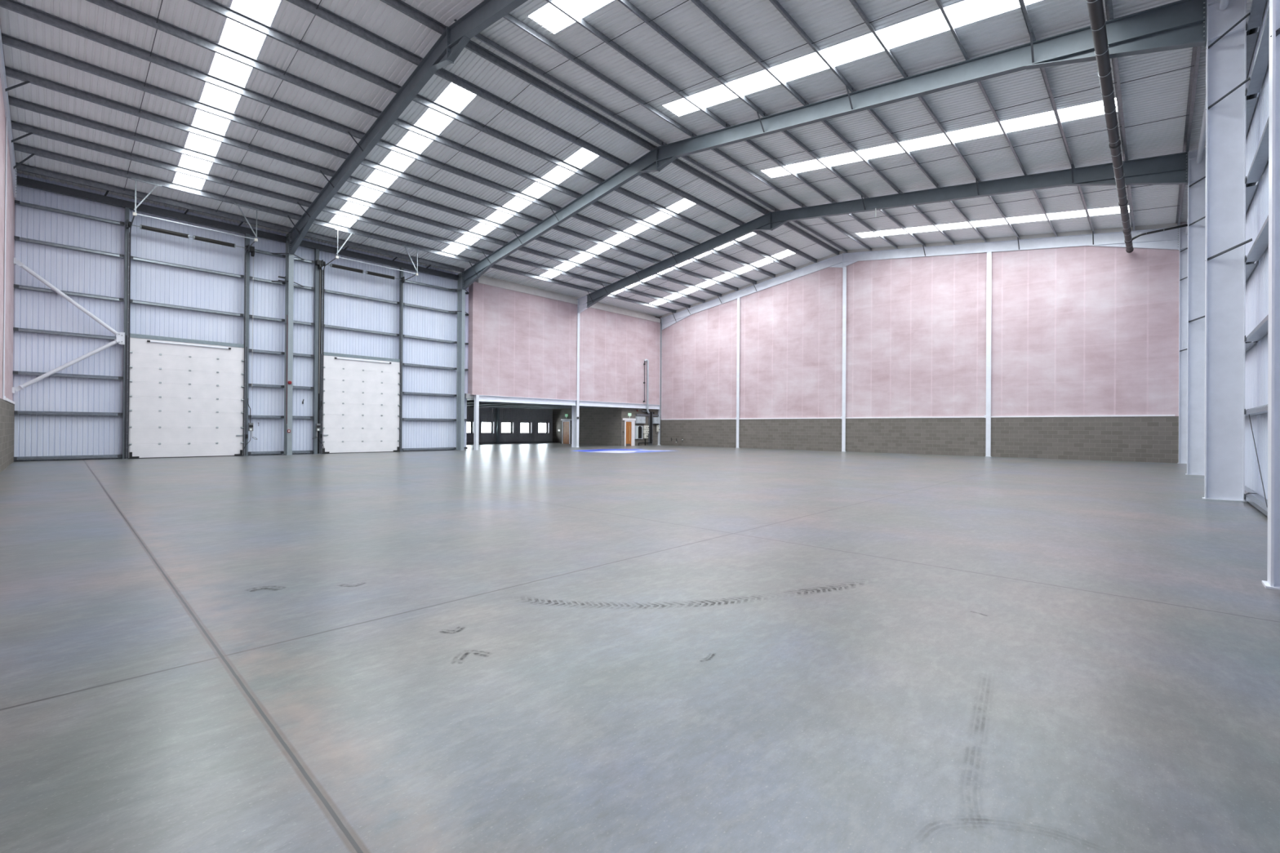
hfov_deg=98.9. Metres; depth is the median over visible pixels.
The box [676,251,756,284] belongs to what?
purlin
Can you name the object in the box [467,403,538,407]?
joist
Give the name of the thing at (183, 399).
door
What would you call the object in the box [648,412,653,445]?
pipe
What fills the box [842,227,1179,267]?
rafter
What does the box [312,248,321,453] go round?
post
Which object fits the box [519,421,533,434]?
window
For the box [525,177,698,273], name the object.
rod
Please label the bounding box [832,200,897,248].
purlin
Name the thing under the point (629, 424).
door
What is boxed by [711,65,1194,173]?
rod
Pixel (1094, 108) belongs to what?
rooflight
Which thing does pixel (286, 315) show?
conduit
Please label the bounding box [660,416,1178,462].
wall
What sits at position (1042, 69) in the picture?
purlin
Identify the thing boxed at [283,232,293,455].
steel column
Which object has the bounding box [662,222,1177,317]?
trim
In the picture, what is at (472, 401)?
joist
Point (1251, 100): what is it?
rail
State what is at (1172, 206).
rod
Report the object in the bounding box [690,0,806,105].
purlin
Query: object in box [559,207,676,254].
purlin
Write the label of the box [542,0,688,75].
rod
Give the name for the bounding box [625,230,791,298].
rod
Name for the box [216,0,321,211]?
rod
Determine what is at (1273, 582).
steel column
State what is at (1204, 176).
stay
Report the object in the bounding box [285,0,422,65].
purlin
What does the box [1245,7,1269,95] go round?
rail
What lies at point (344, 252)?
beam
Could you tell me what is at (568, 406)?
joist
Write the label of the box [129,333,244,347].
lintel
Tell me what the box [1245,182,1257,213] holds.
rail
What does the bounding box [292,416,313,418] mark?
rail
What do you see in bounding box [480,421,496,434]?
window
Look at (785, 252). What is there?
rooflight
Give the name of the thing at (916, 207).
purlin
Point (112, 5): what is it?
purlin
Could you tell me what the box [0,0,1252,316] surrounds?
ceiling
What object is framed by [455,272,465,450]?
steel column
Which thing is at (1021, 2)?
purlin
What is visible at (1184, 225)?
pipe
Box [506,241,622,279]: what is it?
purlin
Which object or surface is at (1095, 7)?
drain pipe
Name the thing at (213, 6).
purlin
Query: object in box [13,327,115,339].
rail
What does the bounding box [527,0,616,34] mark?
rooflight
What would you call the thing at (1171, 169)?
rafter
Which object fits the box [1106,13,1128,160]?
purlin
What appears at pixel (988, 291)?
post
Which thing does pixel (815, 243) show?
rod
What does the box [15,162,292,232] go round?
purlin
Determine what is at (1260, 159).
rail
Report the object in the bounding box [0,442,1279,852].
floor
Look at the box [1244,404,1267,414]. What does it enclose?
rail
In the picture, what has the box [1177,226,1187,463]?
steel column
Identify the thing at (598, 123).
rod
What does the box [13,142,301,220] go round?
purlin
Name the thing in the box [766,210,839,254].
purlin
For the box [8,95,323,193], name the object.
purlin
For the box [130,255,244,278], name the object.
rail
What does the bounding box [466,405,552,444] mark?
wall
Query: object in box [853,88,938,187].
purlin
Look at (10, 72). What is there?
purlin
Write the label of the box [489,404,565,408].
joist
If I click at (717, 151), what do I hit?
purlin
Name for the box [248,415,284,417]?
rail
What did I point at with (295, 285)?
rail
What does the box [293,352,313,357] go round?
rail
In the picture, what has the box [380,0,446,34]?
purlin
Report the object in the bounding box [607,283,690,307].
purlin
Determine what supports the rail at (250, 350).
attached to the wall at (66, 269)
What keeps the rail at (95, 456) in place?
attached to the wall at (66, 269)
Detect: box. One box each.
[243,398,257,449]
[313,400,324,447]
[656,425,659,431]
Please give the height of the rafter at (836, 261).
3.460 m
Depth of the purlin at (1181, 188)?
24.36 m
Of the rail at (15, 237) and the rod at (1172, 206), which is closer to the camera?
the rail at (15, 237)
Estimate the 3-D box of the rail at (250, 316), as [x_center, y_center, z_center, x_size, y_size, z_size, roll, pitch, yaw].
[-19.394,-5.618,28.458,0.212,0.136,1.580,0,0,43]
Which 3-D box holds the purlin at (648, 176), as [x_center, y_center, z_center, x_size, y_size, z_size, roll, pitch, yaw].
[2.738,-12.130,29.129,0.144,0.240,9.792,0,0,43]
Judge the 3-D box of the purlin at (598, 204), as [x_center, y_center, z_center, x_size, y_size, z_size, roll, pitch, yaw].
[0.273,-11.677,31.444,0.144,0.240,9.792,0,0,43]
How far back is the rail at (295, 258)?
29.68 m
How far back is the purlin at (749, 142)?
25.22 m
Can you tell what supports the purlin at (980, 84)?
on the rafter at (1181, 24)
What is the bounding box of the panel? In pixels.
[635,426,643,439]
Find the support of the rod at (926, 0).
attached to the ceiling at (758, 24)
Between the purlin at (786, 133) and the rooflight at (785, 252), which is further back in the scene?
the rooflight at (785, 252)
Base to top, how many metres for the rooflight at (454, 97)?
1.810 m
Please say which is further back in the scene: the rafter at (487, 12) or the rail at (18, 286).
the rail at (18, 286)
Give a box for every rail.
[13,235,124,258]
[13,284,123,302]
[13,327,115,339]
[13,370,122,379]
[13,410,122,415]
[13,454,121,460]
[14,200,124,226]
[129,299,244,316]
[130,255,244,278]
[248,314,284,322]
[248,348,284,355]
[248,383,284,387]
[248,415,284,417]
[248,450,284,454]
[249,276,284,285]
[254,248,285,257]
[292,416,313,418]
[292,450,312,453]
[293,257,315,263]
[293,284,314,290]
[293,320,314,325]
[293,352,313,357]
[293,386,313,389]
[321,288,399,304]
[324,324,399,336]
[401,447,456,450]
[402,363,457,369]
[402,391,456,396]
[402,417,456,421]
[403,302,457,314]
[403,334,457,343]
[404,280,457,292]
[1244,118,1268,183]
[1244,215,1268,262]
[1244,314,1268,342]
[1244,341,1257,352]
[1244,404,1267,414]
[1244,486,1255,495]
[1244,493,1267,516]
[1245,0,1266,30]
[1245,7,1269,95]
[1245,93,1257,136]
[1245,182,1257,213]
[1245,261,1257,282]
[1246,26,1258,76]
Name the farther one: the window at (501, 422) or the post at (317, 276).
the window at (501, 422)
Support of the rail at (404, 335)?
attached to the wall at (66, 269)
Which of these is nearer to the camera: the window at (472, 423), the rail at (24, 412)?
the rail at (24, 412)
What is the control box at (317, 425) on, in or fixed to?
attached to the post at (317, 276)
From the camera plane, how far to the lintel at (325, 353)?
31.56 m
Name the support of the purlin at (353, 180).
on the rafter at (435, 60)
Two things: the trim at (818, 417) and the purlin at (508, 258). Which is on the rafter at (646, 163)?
the purlin at (508, 258)
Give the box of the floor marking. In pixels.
[569,448,673,453]
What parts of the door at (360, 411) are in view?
hoist cord, door, door, door, door, door, door, door, door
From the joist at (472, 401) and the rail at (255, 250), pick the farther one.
the joist at (472, 401)
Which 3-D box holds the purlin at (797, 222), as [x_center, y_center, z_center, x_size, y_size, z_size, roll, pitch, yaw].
[11.125,-12.281,34.777,0.144,0.240,9.912,0,0,43]
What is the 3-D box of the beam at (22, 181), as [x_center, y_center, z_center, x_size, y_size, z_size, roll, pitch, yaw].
[-21.827,-9.997,25.387,0.833,0.504,9.450,0,0,43]
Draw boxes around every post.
[2,117,7,399]
[122,207,129,458]
[243,233,249,455]
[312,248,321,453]
[399,267,403,447]
[473,395,479,449]
[735,297,739,448]
[840,266,846,451]
[984,251,991,456]
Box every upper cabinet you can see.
[635,416,645,423]
[653,417,659,424]
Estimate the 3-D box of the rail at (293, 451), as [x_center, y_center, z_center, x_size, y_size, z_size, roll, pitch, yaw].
[-18.348,1.373,29.600,0.212,0.136,1.140,0,0,43]
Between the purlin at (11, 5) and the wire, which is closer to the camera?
the wire
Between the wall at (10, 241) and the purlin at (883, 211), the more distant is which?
the purlin at (883, 211)
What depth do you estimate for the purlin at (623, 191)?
30.14 m
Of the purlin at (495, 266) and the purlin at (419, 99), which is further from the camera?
the purlin at (495, 266)
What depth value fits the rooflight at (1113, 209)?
29.48 m
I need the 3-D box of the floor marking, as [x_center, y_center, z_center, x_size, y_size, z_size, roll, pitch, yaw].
[-1.164,1.637,37.128,5.600,0.007,6.500,0,0,43]
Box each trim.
[4,397,15,404]
[475,277,660,323]
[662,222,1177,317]
[662,417,735,419]
[739,417,840,419]
[845,416,984,418]
[991,414,1174,417]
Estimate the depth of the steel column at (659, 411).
50.00 m
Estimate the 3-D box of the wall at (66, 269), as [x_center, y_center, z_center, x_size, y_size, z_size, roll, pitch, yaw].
[-18.100,-4.479,30.043,0.030,11.950,21.520,0,0,43]
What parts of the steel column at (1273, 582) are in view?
plate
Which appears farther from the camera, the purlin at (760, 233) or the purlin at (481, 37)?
the purlin at (760, 233)
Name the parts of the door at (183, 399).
door, door, door, door, door, door, door, door, hoist cord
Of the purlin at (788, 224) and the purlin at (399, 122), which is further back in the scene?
the purlin at (788, 224)
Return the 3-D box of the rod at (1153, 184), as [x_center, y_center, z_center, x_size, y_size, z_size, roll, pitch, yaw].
[16.047,-11.133,27.942,16.522,2.245,0.050,0,0,43]
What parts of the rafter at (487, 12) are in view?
ridge plate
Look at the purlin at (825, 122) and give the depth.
22.85 m
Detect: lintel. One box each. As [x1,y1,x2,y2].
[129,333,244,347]
[324,351,399,362]
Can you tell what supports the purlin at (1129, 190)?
on the rafter at (1171, 169)
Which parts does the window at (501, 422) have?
frame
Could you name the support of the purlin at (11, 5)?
on the rafter at (435, 60)
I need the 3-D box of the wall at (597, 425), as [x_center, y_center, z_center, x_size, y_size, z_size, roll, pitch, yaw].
[-4.539,-0.203,49.730,8.299,3.720,0.200,0,0,43]
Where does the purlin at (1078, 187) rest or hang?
on the rafter at (1171, 169)
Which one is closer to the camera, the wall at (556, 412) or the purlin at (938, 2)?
the purlin at (938, 2)
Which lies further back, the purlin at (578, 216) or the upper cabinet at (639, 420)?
the upper cabinet at (639, 420)
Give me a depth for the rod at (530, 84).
23.55 m
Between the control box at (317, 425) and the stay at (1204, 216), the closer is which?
the stay at (1204, 216)
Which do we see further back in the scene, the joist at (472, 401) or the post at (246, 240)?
the joist at (472, 401)
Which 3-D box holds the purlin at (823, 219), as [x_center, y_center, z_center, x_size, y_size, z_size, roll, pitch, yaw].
[12.340,-12.047,33.631,0.144,0.240,9.912,0,0,43]
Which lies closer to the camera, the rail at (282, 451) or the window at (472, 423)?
the rail at (282, 451)
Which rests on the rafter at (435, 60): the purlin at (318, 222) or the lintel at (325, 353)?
the purlin at (318, 222)
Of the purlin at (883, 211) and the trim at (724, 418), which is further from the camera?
the trim at (724, 418)
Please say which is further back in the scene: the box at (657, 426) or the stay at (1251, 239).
the box at (657, 426)
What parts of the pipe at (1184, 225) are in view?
support rail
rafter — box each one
[0,26,35,197]
[287,26,453,254]
[446,0,528,63]
[462,147,657,289]
[577,211,772,313]
[656,0,1206,171]
[661,253,842,330]
[769,151,1188,230]
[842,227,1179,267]
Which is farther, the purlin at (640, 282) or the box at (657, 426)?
the box at (657, 426)
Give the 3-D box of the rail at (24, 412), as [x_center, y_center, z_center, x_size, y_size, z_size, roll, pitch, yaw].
[-24.259,-0.559,23.311,0.212,0.136,3.230,0,0,43]
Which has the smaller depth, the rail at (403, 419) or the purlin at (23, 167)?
the purlin at (23, 167)
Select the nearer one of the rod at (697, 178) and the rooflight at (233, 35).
the rooflight at (233, 35)
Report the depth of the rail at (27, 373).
23.27 m
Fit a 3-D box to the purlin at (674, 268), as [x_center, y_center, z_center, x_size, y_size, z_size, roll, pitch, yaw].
[4.603,-11.159,40.905,0.144,0.240,9.912,0,0,43]
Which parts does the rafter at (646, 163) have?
plate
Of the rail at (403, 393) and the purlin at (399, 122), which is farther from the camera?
the rail at (403, 393)
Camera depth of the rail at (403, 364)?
34.76 m
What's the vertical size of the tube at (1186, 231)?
0.140 m
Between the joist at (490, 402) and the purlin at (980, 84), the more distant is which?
the joist at (490, 402)
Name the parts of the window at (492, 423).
frame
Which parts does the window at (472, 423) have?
frame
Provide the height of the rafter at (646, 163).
3.460 m
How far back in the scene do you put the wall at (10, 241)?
19.07 m
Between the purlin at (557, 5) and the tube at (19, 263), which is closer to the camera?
the purlin at (557, 5)
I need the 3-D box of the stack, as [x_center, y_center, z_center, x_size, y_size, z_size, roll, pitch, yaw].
[0.557,0.495,48.923,0.230,1.150,0.660,0,0,43]
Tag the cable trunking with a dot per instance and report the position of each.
(651, 415)
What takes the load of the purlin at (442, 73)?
on the rafter at (435, 60)
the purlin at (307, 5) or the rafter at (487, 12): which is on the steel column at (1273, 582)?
the rafter at (487, 12)
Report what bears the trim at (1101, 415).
on the wall at (1114, 438)
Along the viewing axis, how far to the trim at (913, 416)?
34.87 m
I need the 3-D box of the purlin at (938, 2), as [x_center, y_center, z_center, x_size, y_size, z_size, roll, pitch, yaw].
[6.181,-10.780,12.416,0.144,0.240,9.792,0,0,43]
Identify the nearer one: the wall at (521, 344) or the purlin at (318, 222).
the purlin at (318, 222)
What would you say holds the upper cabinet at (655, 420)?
attached to the wall at (624, 411)
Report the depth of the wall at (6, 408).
18.97 m
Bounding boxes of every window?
[466,420,474,434]
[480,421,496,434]
[500,421,515,434]
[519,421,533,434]
[537,422,551,434]
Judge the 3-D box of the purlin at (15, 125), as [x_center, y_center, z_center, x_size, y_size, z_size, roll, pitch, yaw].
[-19.111,-10.709,22.920,0.144,0.240,9.562,0,0,43]
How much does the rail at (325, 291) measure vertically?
0.136 m
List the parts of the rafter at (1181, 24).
ridge plate, plate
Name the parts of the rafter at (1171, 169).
plate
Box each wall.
[0,75,14,400]
[0,398,14,472]
[13,172,468,461]
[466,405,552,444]
[467,281,660,404]
[552,408,560,443]
[560,407,622,445]
[621,408,657,445]
[658,222,1186,419]
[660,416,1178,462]
[1244,0,1269,499]
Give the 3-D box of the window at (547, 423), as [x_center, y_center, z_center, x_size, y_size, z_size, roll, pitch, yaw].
[-9.667,0.146,54.773,0.340,1.200,1.640,0,0,43]
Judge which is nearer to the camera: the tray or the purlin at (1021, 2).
the purlin at (1021, 2)
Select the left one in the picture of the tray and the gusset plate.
the gusset plate
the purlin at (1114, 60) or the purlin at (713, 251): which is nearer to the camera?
the purlin at (1114, 60)
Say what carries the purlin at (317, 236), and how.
on the steel column at (289, 288)
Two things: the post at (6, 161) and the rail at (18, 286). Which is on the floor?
the post at (6, 161)
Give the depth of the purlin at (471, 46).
20.33 m
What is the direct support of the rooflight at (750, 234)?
attached to the ceiling at (758, 24)
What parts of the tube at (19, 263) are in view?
plate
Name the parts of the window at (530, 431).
frame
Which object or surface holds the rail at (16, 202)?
attached to the wall at (66, 269)
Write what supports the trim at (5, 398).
on the wall at (6, 408)
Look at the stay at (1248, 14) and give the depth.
12.12 m
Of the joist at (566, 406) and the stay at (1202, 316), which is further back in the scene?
the joist at (566, 406)
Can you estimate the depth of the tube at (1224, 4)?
12.31 m
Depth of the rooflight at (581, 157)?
27.57 m
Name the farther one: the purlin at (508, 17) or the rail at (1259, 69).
the purlin at (508, 17)
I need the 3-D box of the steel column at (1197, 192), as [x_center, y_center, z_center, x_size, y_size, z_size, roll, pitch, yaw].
[19.978,-4.075,19.551,0.680,11.620,0.290,0,0,43]
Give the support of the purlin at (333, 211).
on the rafter at (435, 60)
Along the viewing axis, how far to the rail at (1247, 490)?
12.59 m
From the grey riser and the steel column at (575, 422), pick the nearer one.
the steel column at (575, 422)
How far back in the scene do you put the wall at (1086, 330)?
33.97 m
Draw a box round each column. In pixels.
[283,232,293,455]
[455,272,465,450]
[495,408,499,444]
[570,298,579,447]
[657,318,662,444]
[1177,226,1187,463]
[1185,147,1205,475]
[1202,0,1247,502]
[1262,0,1279,590]
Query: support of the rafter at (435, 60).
on the steel column at (289, 288)
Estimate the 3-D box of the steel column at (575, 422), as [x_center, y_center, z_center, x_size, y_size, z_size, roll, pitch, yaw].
[-5.056,-4.178,43.115,0.680,11.620,0.290,0,0,43]
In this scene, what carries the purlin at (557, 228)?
on the rafter at (646, 163)
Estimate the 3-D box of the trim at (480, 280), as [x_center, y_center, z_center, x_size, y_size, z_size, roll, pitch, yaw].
[-4.641,-9.714,43.582,0.720,0.360,18.670,0,0,43]
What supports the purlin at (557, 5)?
on the rafter at (487, 12)
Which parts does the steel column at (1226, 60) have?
plate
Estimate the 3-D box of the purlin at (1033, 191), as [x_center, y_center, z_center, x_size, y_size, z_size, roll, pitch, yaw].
[19.655,-10.637,26.732,0.144,0.240,9.912,0,0,43]
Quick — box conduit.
[286,315,288,428]
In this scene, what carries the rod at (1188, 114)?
attached to the ceiling at (758, 24)
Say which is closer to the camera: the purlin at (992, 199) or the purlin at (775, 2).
the purlin at (775, 2)
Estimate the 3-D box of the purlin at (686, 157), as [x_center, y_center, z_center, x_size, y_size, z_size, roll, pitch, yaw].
[4.367,-12.352,27.597,0.144,0.240,9.792,0,0,43]
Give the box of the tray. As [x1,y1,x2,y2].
[635,413,653,416]
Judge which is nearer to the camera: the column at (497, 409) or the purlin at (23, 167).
the purlin at (23, 167)
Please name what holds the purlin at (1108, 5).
on the rafter at (487, 12)
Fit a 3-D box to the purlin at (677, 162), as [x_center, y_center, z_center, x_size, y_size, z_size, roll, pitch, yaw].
[3.955,-12.354,27.985,0.144,0.240,9.792,0,0,43]
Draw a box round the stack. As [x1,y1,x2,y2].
[643,425,648,438]
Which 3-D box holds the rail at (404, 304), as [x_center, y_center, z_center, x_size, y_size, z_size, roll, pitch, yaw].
[-13.359,-7.505,34.861,0.212,0.136,3.610,0,0,43]
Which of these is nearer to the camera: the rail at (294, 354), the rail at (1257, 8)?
the rail at (1257, 8)
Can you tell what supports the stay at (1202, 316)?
attached to the steel column at (1197, 192)
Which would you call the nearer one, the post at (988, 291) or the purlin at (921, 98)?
the purlin at (921, 98)
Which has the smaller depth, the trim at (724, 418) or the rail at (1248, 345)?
the rail at (1248, 345)
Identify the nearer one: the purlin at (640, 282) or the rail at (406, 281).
the rail at (406, 281)
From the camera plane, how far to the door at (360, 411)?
31.45 m
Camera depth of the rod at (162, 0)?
18.13 m
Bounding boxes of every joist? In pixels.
[466,400,489,403]
[466,401,513,405]
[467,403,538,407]
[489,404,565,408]
[510,404,585,408]
[528,406,603,409]
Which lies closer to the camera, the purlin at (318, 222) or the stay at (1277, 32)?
the stay at (1277, 32)
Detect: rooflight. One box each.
[171,0,283,190]
[328,82,477,227]
[441,146,599,254]
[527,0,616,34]
[540,197,696,278]
[611,232,755,294]
[648,249,795,305]
[661,0,1044,116]
[760,97,1117,177]
[856,204,1129,238]
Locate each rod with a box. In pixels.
[124,0,162,190]
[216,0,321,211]
[359,84,530,245]
[419,123,599,258]
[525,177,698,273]
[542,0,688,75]
[562,198,734,283]
[613,0,928,115]
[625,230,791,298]
[653,243,816,305]
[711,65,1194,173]
[747,114,1189,194]
[803,184,1154,226]
[827,205,1176,240]
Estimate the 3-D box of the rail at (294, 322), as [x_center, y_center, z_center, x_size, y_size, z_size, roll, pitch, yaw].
[-18.297,-5.607,29.623,0.212,0.136,1.140,0,0,43]
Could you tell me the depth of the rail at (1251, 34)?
12.54 m
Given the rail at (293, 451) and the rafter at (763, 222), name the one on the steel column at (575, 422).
the rafter at (763, 222)
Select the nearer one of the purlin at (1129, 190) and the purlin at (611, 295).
the purlin at (1129, 190)
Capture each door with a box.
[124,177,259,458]
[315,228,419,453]
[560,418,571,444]
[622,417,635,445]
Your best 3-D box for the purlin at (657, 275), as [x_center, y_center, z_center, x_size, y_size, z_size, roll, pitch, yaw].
[3.400,-10.938,42.035,0.144,0.240,9.912,0,0,43]
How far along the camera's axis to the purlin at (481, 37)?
19.90 m
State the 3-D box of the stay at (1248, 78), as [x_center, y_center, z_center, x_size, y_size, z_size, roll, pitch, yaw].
[13.033,-7.386,12.133,0.055,0.194,0.950,0,0,1]
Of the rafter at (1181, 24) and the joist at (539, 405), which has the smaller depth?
the rafter at (1181, 24)
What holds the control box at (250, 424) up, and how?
attached to the post at (246, 240)
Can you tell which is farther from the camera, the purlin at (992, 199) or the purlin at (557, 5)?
the purlin at (992, 199)
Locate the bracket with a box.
[278,275,286,283]
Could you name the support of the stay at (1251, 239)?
attached to the steel column at (1226, 60)
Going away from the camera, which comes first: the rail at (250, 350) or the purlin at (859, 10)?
the purlin at (859, 10)
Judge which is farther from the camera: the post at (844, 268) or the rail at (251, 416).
the post at (844, 268)
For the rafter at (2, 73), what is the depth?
18.74 m
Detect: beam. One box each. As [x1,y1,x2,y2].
[16,175,286,243]
[299,240,458,279]
[479,395,577,405]
[578,400,659,409]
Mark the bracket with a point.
(285, 277)
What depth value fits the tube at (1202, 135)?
18.03 m
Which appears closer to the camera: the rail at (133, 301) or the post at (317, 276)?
the rail at (133, 301)
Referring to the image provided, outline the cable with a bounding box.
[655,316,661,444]
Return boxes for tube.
[12,339,119,393]
[13,257,119,335]
[1185,220,1187,235]
[1195,101,1205,164]
[1219,0,1229,9]
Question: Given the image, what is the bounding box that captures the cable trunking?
[635,411,658,445]
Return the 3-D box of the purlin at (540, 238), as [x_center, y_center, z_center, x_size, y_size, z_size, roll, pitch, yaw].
[-3.358,-11.009,34.855,0.144,0.240,9.792,0,0,43]
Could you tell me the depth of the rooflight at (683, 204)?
32.97 m
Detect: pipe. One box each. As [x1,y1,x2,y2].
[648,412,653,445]
[1086,0,1133,253]
[1132,222,1187,239]
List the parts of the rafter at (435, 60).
plate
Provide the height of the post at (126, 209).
11.200 m
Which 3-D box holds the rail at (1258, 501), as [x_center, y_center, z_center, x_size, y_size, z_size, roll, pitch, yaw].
[10.153,1.510,8.555,0.212,0.136,9.560,0,0,43]
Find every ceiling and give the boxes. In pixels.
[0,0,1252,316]
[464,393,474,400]
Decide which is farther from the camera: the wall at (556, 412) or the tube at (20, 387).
the wall at (556, 412)
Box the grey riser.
[643,359,649,413]
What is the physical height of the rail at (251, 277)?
0.136 m
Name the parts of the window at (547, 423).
frame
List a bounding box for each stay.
[1188,176,1205,187]
[1188,216,1205,226]
[1188,315,1204,322]
[1204,238,1252,261]
[1208,12,1249,48]
[1208,76,1250,109]
[1270,27,1279,36]
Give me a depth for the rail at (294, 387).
29.63 m
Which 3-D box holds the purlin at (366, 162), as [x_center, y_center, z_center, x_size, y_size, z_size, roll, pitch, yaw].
[-8.871,-11.301,26.589,0.144,0.240,9.792,0,0,43]
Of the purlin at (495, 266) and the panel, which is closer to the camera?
the purlin at (495, 266)
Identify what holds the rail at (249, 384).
attached to the wall at (66, 269)
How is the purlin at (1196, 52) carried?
on the steel column at (1226, 60)
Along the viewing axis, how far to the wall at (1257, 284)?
12.32 m
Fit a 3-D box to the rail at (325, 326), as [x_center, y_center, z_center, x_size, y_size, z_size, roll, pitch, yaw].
[-16.190,-5.584,31.862,0.212,0.136,4.230,0,0,43]
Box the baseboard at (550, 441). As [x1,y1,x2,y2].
[466,440,552,444]
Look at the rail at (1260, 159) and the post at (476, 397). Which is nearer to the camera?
the rail at (1260, 159)
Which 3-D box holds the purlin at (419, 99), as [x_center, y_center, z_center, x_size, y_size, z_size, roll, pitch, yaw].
[-5.211,-11.975,23.150,0.144,0.240,9.792,0,0,43]
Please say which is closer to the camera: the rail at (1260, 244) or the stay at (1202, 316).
the rail at (1260, 244)
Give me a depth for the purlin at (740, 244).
37.59 m
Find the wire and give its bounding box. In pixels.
[1248,414,1267,506]
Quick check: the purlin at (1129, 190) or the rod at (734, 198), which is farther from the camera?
the rod at (734, 198)
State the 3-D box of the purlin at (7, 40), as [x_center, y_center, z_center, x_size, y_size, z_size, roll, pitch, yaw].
[-15.509,-11.371,19.537,0.144,0.240,9.562,0,0,43]
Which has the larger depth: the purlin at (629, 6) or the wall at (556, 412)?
the wall at (556, 412)
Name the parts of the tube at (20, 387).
plate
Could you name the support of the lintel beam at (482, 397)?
attached to the steel column at (575, 422)
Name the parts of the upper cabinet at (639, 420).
door, door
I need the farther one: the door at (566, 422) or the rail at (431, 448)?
the door at (566, 422)
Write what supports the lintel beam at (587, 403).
attached to the steel column at (659, 411)
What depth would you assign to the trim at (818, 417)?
41.23 m
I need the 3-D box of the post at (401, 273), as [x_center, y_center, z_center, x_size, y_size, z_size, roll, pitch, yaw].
[-14.592,-4.068,33.385,0.320,11.200,0.200,0,0,43]
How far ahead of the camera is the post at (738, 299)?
44.34 m
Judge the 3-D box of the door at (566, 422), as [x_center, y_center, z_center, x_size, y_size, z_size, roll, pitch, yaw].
[-6.996,0.466,51.819,1.540,2.360,0.115,0,0,43]
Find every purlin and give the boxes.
[0,0,364,139]
[0,32,349,159]
[4,66,335,177]
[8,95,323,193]
[10,120,311,207]
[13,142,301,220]
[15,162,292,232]
[85,0,382,118]
[187,0,400,93]
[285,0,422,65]
[292,227,464,271]
[312,218,477,263]
[322,188,506,245]
[322,205,491,254]
[335,171,522,235]
[349,153,539,223]
[364,133,559,211]
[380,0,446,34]
[381,111,580,198]
[400,86,603,183]
[422,58,627,168]
[445,28,654,151]
[453,18,662,146]
[477,260,593,292]
[491,251,608,286]
[502,13,693,137]
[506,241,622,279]
[522,231,640,271]
[539,219,657,263]
[545,0,727,127]
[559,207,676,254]
[579,193,697,245]
[593,289,676,313]
[601,179,719,235]
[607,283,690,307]
[617,0,764,116]
[622,275,705,302]
[626,163,742,226]
[640,268,722,297]
[653,145,768,214]
[657,260,738,290]
[662,142,776,211]
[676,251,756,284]
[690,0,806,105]
[693,133,803,207]
[697,242,775,277]
[718,232,795,271]
[727,124,833,203]
[742,222,817,262]
[764,112,866,198]
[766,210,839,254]
[768,0,853,92]
[775,208,847,253]
[803,204,872,251]
[805,101,900,193]
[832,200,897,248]
[848,0,906,77]
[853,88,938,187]
[865,195,925,246]
[899,190,955,244]
[905,72,980,182]
[935,0,968,60]
[937,184,986,242]
[967,56,1026,175]
[978,178,1020,239]
[1017,0,1035,41]
[1025,172,1057,236]
[1040,67,1075,168]
[1077,186,1094,233]
[1104,0,1113,20]
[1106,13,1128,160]
[1123,156,1134,231]
[1175,147,1185,226]
[1182,45,1201,151]
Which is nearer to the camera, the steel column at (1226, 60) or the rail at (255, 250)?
the steel column at (1226, 60)
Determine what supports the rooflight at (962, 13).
attached to the ceiling at (758, 24)
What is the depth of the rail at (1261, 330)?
10.96 m
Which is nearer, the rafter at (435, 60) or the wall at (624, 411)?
the rafter at (435, 60)
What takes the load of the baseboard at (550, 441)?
attached to the wall at (486, 413)
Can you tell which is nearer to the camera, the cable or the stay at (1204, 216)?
the stay at (1204, 216)
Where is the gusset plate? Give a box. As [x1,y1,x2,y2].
[115,332,124,344]

